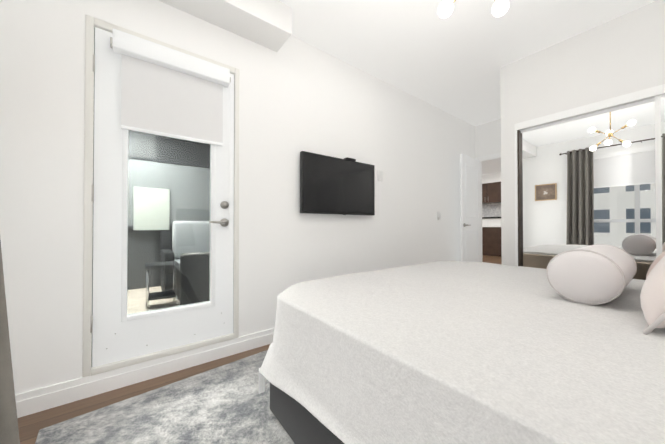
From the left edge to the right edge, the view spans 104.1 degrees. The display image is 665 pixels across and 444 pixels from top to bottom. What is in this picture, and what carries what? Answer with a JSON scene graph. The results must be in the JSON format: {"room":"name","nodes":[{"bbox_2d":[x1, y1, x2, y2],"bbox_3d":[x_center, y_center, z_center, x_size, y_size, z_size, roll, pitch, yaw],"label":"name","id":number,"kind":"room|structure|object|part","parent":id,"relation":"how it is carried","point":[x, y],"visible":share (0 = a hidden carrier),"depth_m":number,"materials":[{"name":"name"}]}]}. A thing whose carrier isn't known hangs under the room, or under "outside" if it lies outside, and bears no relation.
{"room":"bedroom","nodes":[
{"label":"bedroom","id":0,"kind":"room"},
{"bbox_2d":[0,0,474,393],"bbox_3d":[0.336,-0.332,2.949,5.530,2.720,0.120,0,-1,-37],"label":"wall","id":1,"kind":"structure","parent":0,"point":[297,96],"depth_m":2.11,"materials":[{"name":"paint"}]},
{"bbox_2d":[15,328,274,417],"bbox_3d":[0.378,0.968,2.881,5.290,0.118,0.020,0,-1,-37],"label":"baseboard","id":2,"kind":"structure","parent":1,"relation":"attached to","point":[46,398],"depth_m":1.62,"materials":[{"name":"white wood"}]},
{"bbox_2d":[82,15,239,377],"bbox_3d":[-1.125,-0.159,1.819,0.890,2.117,0.121,0,-1,-37],"label":"door frame","id":3,"kind":"structure","parent":1,"relation":"attached to","point":[91,23],"depth_m":1.62,"materials":[{"name":"white wood"}]},
{"bbox_2d":[90,27,233,366],"bbox_3d":[-1.113,-0.156,1.797,0.824,2.030,0.065,0,-1,-37],"label":"door leaf","id":4,"kind":"structure","parent":3,"relation":"attached to","point":[131,339],"depth_m":1.61,"materials":[{"name":"white wood"}]},
{"bbox_3d":[-1.420,-0.175,1.532,0.014,1.640,0.013,0,-1,-37],"label":"balcony door hinges","id":5,"kind":"part","parent":4,"relation":"part of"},
{"bbox_2d":[127,84,229,314],"bbox_3d":[-1.040,-0.240,1.812,0.615,1.665,0.090,0,-1,-37],"label":"balcony door","id":6,"kind":"structure","parent":4,"relation":"attached to","point":[223,222],"depth_m":1.80,"materials":[{"name":"clear glass"}]},
{"bbox_3d":[-1.115,-0.198,1.807,0.490,1.580,0.006,0,-1,-37],"label":"glass","id":7,"kind":"part","parent":6,"relation":"part of","materials":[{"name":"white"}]},
{"bbox_3d":[-0.846,-0.068,1.942,0.147,0.197,0.064,0,-1,-37],"label":"handle","id":8,"kind":"part","parent":6,"relation":"part of","materials":[{"name":"silver metal"}]},
{"bbox_3d":[-0.785,-0.501,1.971,0.004,1.140,0.003,0,-1,-37],"label":"blind cord","id":9,"kind":"part","parent":6,"relation":"part of","materials":[{"name":"white plastic"}]},
{"bbox_2d":[92,27,233,314],"bbox_3d":[-1.116,-0.157,1.810,0.819,2.033,0.040,0,-1,-37],"label":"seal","id":10,"kind":"structure","parent":3,"relation":"attached to","point":[93,184],"depth_m":1.55,"materials":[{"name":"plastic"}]},
{"bbox_3d":[-1.115,-0.198,1.807,0.546,1.636,0.068,0,-1,-37],"label":"balcony door glass pane frame","id":11,"kind":"part","parent":3,"relation":"part of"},
{"bbox_2d":[300,151,374,215],"bbox_3d":[0.080,-0.370,2.626,0.928,0.587,0.084,0,-1,-37],"label":"tv","id":12,"kind":"object","parent":1,"relation":"attached to","point":[334,185],"visible":0.98,"depth_m":2.55,"materials":[{"name":"black plastic"}]},
{"bbox_2d":[378,170,382,180],"bbox_3d":[0.561,-0.550,3.036,0.084,0.117,0.016,0,-1,-37],"label":"thermostat","id":13,"kind":"object","parent":1,"relation":"attached to","point":[380,175],"visible":1,"depth_m":3.03,"materials":[{"name":"white plastic"}]},
{"bbox_2d":[437,211,440,218],"bbox_3d":[1.561,-0.107,3.793,0.075,0.115,0.010,0,-1,-37],"label":"light switch","id":14,"kind":"object","parent":1,"relation":"attached to","point":[438,214],"visible":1,"depth_m":3.78,"materials":[{"name":"white plastic"}]},
{"bbox_2d":[17,255,501,443],"bbox_3d":[2.102,1.095,4.752,10.540,0.100,7.120,0,-1,-37],"label":"floor","id":15,"kind":"structure","parent":0,"point":[30,426],"depth_m":1.50,"materials":[{"name":"brown wood"}]},
{"bbox_2d":[35,350,294,443],"bbox_3d":[0.535,1.007,1.353,3.050,0.012,2.450,0,-1,-42],"label":"rug","id":16,"kind":"object","parent":15,"relation":"on","point":[228,403],"visible":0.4,"depth_m":1.33,"materials":[{"name":"grey carpet"}]},
{"bbox_2d":[259,244,664,443],"bbox_3d":[1.075,0.365,1.125,2.073,1.268,2.252,0,-1,-37],"label":"bed","id":17,"kind":"object","parent":16,"relation":"on","point":[567,347],"visible":1,"depth_m":0.80,"materials":[{"name":"fabric"}]},
{"bbox_3d":[1.050,0.835,1.129,1.900,0.328,2.095,0,-1,-37],"label":"frame","id":18,"kind":"part","parent":17,"relation":"part of","materials":[{"name":"fabric"}]},
{"bbox_2d":[640,255,664,327],"bbox_3d":[1.282,0.104,0.862,0.560,0.560,0.170,0,30,-37],"label":"pillow","id":19,"kind":"object","parent":17,"relation":"on","point":[652,297],"depth_m":0.83,"materials":[{"name":"white fabric"}]},
{"bbox_2d":[646,250,664,277],"bbox_3d":[1.751,0.106,1.204,0.560,0.600,0.170,0,35,-37],"label":"pillow","id":20,"kind":"object","parent":17,"relation":"on","point":[662,254],"depth_m":1.24,"materials":[{"name":"white fabric"}]},
{"bbox_2d":[482,228,501,255],"bbox_3d":[5.583,0.607,8.351,0.650,0.918,4.800,0,-1,-37],"label":"base cabinet","id":21,"kind":"object","parent":15,"relation":"on","point":[491,237],"depth_m":8.39,"materials":[{"name":"brown wood"}]},
{"bbox_2d":[482,216,500,223],"bbox_3d":[5.702,-0.016,8.447,0.350,0.250,4.800,0,-1,-37],"label":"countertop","id":22,"kind":"structure","parent":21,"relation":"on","point":[497,219],"depth_m":8.62,"materials":[{"name":"white stone"}]},
{"bbox_2d":[482,224,500,227],"bbox_3d":[5.571,0.128,8.346,0.680,0.040,4.800,0,-1,-37],"label":"countertop","id":23,"kind":"structure","parent":21,"relation":"on","point":[483,225],"depth_m":8.52,"materials":[{"name":"white stone"}]},
{"bbox_2d":[278,0,656,174],"bbox_3d":[2.114,-1.724,4.862,10.660,0.100,7.240,0,-1,-37],"label":"ceiling","id":24,"kind":"structure","parent":0,"point":[459,57],"depth_m":2.38,"materials":[{"name":"white paint"}]},
{"bbox_2d":[158,0,291,51],"bbox_3d":[-1.029,-1.599,1.683,1.570,0.210,0.265,0,-1,-37],"label":"ceiling bulkhead","id":25,"kind":"object","parent":24,"relation":"attached to","point":[266,23],"visible":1,"depth_m":1.93,"materials":[{"name":"paint"}]},
{"bbox_2d":[438,0,508,17],"bbox_3d":[0.701,-1.378,1.181,0.459,0.661,0.444,0,-1,-37],"label":"chandelier","id":26,"kind":"object","parent":24,"relation":"hanging from","point":[499,8],"visible":1,"depth_m":1.29,"materials":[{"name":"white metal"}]},
{"bbox_3d":[0.573,-1.083,1.314,0.074,0.074,0.074,0,-1,-37],"label":"bulb","id":27,"kind":"part","parent":26,"relation":"part of","materials":[{"name":"white glass"}]},
{"bbox_3d":[0.846,-1.083,1.306,0.074,0.074,0.074,0,-1,-37],"label":"bulb","id":28,"kind":"part","parent":26,"relation":"part of","materials":[{"name":"white glass"}]},
{"bbox_2d":[475,119,500,157],"bbox_3d":[3.434,-0.328,3.341,0.120,2.720,3.000,0,-1,-37],"label":"wall","id":29,"kind":"structure","parent":0,"point":[488,138],"depth_m":4.34,"materials":[{"name":"paint"}]},
{"bbox_2d":[460,154,480,261],"bbox_3d":[2.232,-0.009,4.178,0.755,2.073,0.039,0,-1,-42],"label":"door leaf","id":30,"kind":"structure","parent":29,"relation":"in","point":[474,223],"depth_m":4.10,"materials":[{"name":"white wood"}]},
{"bbox_3d":[2.243,-0.048,4.165,0.435,1.655,0.002,0,-1,-42],"label":"hall door panel fields","id":31,"kind":"part","parent":30,"relation":"part of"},
{"bbox_2d":[475,153,500,261],"bbox_3d":[2.788,-0.045,4.178,0.134,2.170,0.879,0,-1,-37],"label":"door frame","id":32,"kind":"structure","parent":29,"relation":"attached to","point":[489,158],"depth_m":4.48,"materials":[{"name":"white wood"}]},
{"bbox_2d":[482,184,500,203],"bbox_3d":[5.707,-1.011,8.460,0.338,0.660,4.800,0,-1,-37],"label":"wall cabinet","id":33,"kind":"object","parent":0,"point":[491,193],"depth_m":8.71,"materials":[{"name":"brown wood"}]},
{"bbox_2d":[482,172,500,183],"bbox_3d":[5.702,-1.491,8.461,0.350,0.300,4.800,0,-1,-37],"label":"wall","id":34,"kind":"structure","parent":0,"point":[495,178],"depth_m":8.65,"materials":[{"name":"white paint"}]},
{"bbox_2d":[500,0,664,265],"bbox_3d":[2.496,-0.341,2.034,0.100,2.720,2.052,0,-1,-37],"label":"wall","id":35,"kind":"structure","parent":0,"point":[624,54],"depth_m":2.32,"materials":[{"name":"paint"}]},
{"bbox_2d":[517,130,521,265],"bbox_3d":[1.969,0.020,2.719,0.084,1.971,0.014,0,-1,-37],"label":"trim","id":36,"kind":"structure","parent":35,"relation":"attached to","point":[519,194],"depth_m":2.70,"materials":[{"name":"brown metal"}]},
{"bbox_2d":[521,100,652,279],"bbox_3d":[2.261,0.016,2.353,0.012,1.970,0.920,0,-1,-37],"label":"mirror","id":37,"kind":"object","parent":35,"relation":"attached to","point":[593,178],"depth_m":2.31,"materials":[{"name":"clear mirror"}]},
{"bbox_2d":[515,84,664,265],"bbox_3d":[2.520,-0.011,1.986,0.096,2.061,1.890,0,-1,-37],"label":"trim","id":38,"kind":"structure","parent":35,"relation":"attached to","point":[631,98],"depth_m":2.34,"materials":[{"name":"white wood"}]},
{"bbox_2d":[649,94,664,260],"bbox_3d":[2.777,0.010,1.616,0.017,1.970,0.947,0,-1,-37],"label":"mirror","id":39,"kind":"object","parent":35,"relation":"attached to","point":[657,104],"depth_m":1.98,"materials":[{"name":"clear mirror"}]},
{"bbox_3d":[2.784,0.009,1.605,0.005,1.922,0.919,0,-1,-37],"label":"glass","id":40,"kind":"part","parent":39,"relation":"part of","materials":[{"name":"white mirror"}]},
{"bbox_3d":[-0.876,-0.359,0.071,0.120,2.720,3.000,0,-1,-37],"label":"wall","id":41,"kind":"structure","parent":0,"visible":0},
{"bbox_2d":[0,240,19,443],"bbox_3d":[-0.553,-0.252,0.014,0.324,2.465,2.144,0,-1,-37],"label":"curtains","id":42,"kind":"object","parent":41,"relation":"attached to","point":[9,431],"visible":1,"depth_m":0.82,"materials":[{"name":"grey fabric"}]},
{"label":"outside","id":43,"kind":"structure","parent":0,"visible":0},
{"bbox_2d":[127,286,179,313],"bbox_3d":[-1.943,1.052,2.838,3.700,0.250,2.480,0,-1,-37],"label":"balcony slab","id":44,"kind":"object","parent":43,"point":[143,306],"depth_m":3.05,"materials":[{"name":"beige concrete"}]},
{"bbox_2d":[145,261,179,310],"bbox_3d":[-1.890,0.690,2.870,0.300,0.475,0.340,0,-1,-37],"label":"table","id":45,"kind":"object","parent":44,"relation":"on","point":[165,263],"depth_m":2.80,"materials":[{"name":"metal"}]},
{"bbox_2d":[149,290,175,300],"bbox_3d":[-1.890,0.800,2.869,0.260,0.015,0.300,0,-1,-37],"label":"shelf","id":46,"kind":"object","parent":45,"relation":"attached to","point":[154,295],"depth_m":2.86,"materials":[{"name":"wicker"}]},
{"bbox_2d":[127,130,209,289],"bbox_3d":[-1.946,-0.258,2.854,3.700,2.370,2.470,0,-1,-37],"label":"screen","id":47,"kind":"object","parent":44,"relation":"on","point":[135,194],"depth_m":3.78,"materials":[{"name":"grey"}]},
{"bbox_2d":[160,221,209,290],"bbox_3d":[-1.687,0.457,3.879,1.440,0.960,0.740,0,-1,-37],"label":"outdoor sofa","id":48,"kind":"object","parent":44,"relation":"on","point":[190,240],"depth_m":3.69,"materials":[{"name":"fabric"}]},
{"bbox_2d":[174,252,208,305],"bbox_3d":[-1.286,0.602,2.720,0.600,0.647,0.530,0,-1,-37],"label":"outdoor chair","id":49,"kind":"object","parent":44,"relation":"on","point":[202,275],"depth_m":2.40,"materials":[{"name":"wicker"}]},
{"bbox_3d":[-1.065,-1.088,1.777,0.696,0.040,0.050,0,-1,-37],"label":"brackets","id":50,"kind":"object","parent":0,"visible":0},
{"bbox_2d":[112,29,229,86],"bbox_3d":[-1.058,-1.098,1.767,0.672,0.110,0.075,0,-1,-37],"label":"door blind","id":51,"kind":"object","parent":50,"relation":"attached to","point":[141,48],"visible":0.96,"depth_m":1.71,"materials":[{"name":"white"}]},
{"bbox_2d":[121,54,222,142],"bbox_3d":[-1.067,-0.825,1.779,0.595,0.455,0.002,0,-1,-37],"label":"fabric","id":52,"kind":"object","parent":51,"relation":"hanging from","point":[156,97],"visible":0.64,"depth_m":1.75,"materials":[{"name":"white fabric"}]},
{"bbox_2d":[121,125,222,145],"bbox_3d":[-1.067,-0.589,1.776,0.595,0.022,0.014,0,-1,-37],"label":"bar","id":53,"kind":"object","parent":52,"relation":"attached to","point":[168,135],"visible":0.96,"depth_m":1.74,"materials":[{"name":"white"}]}
]}

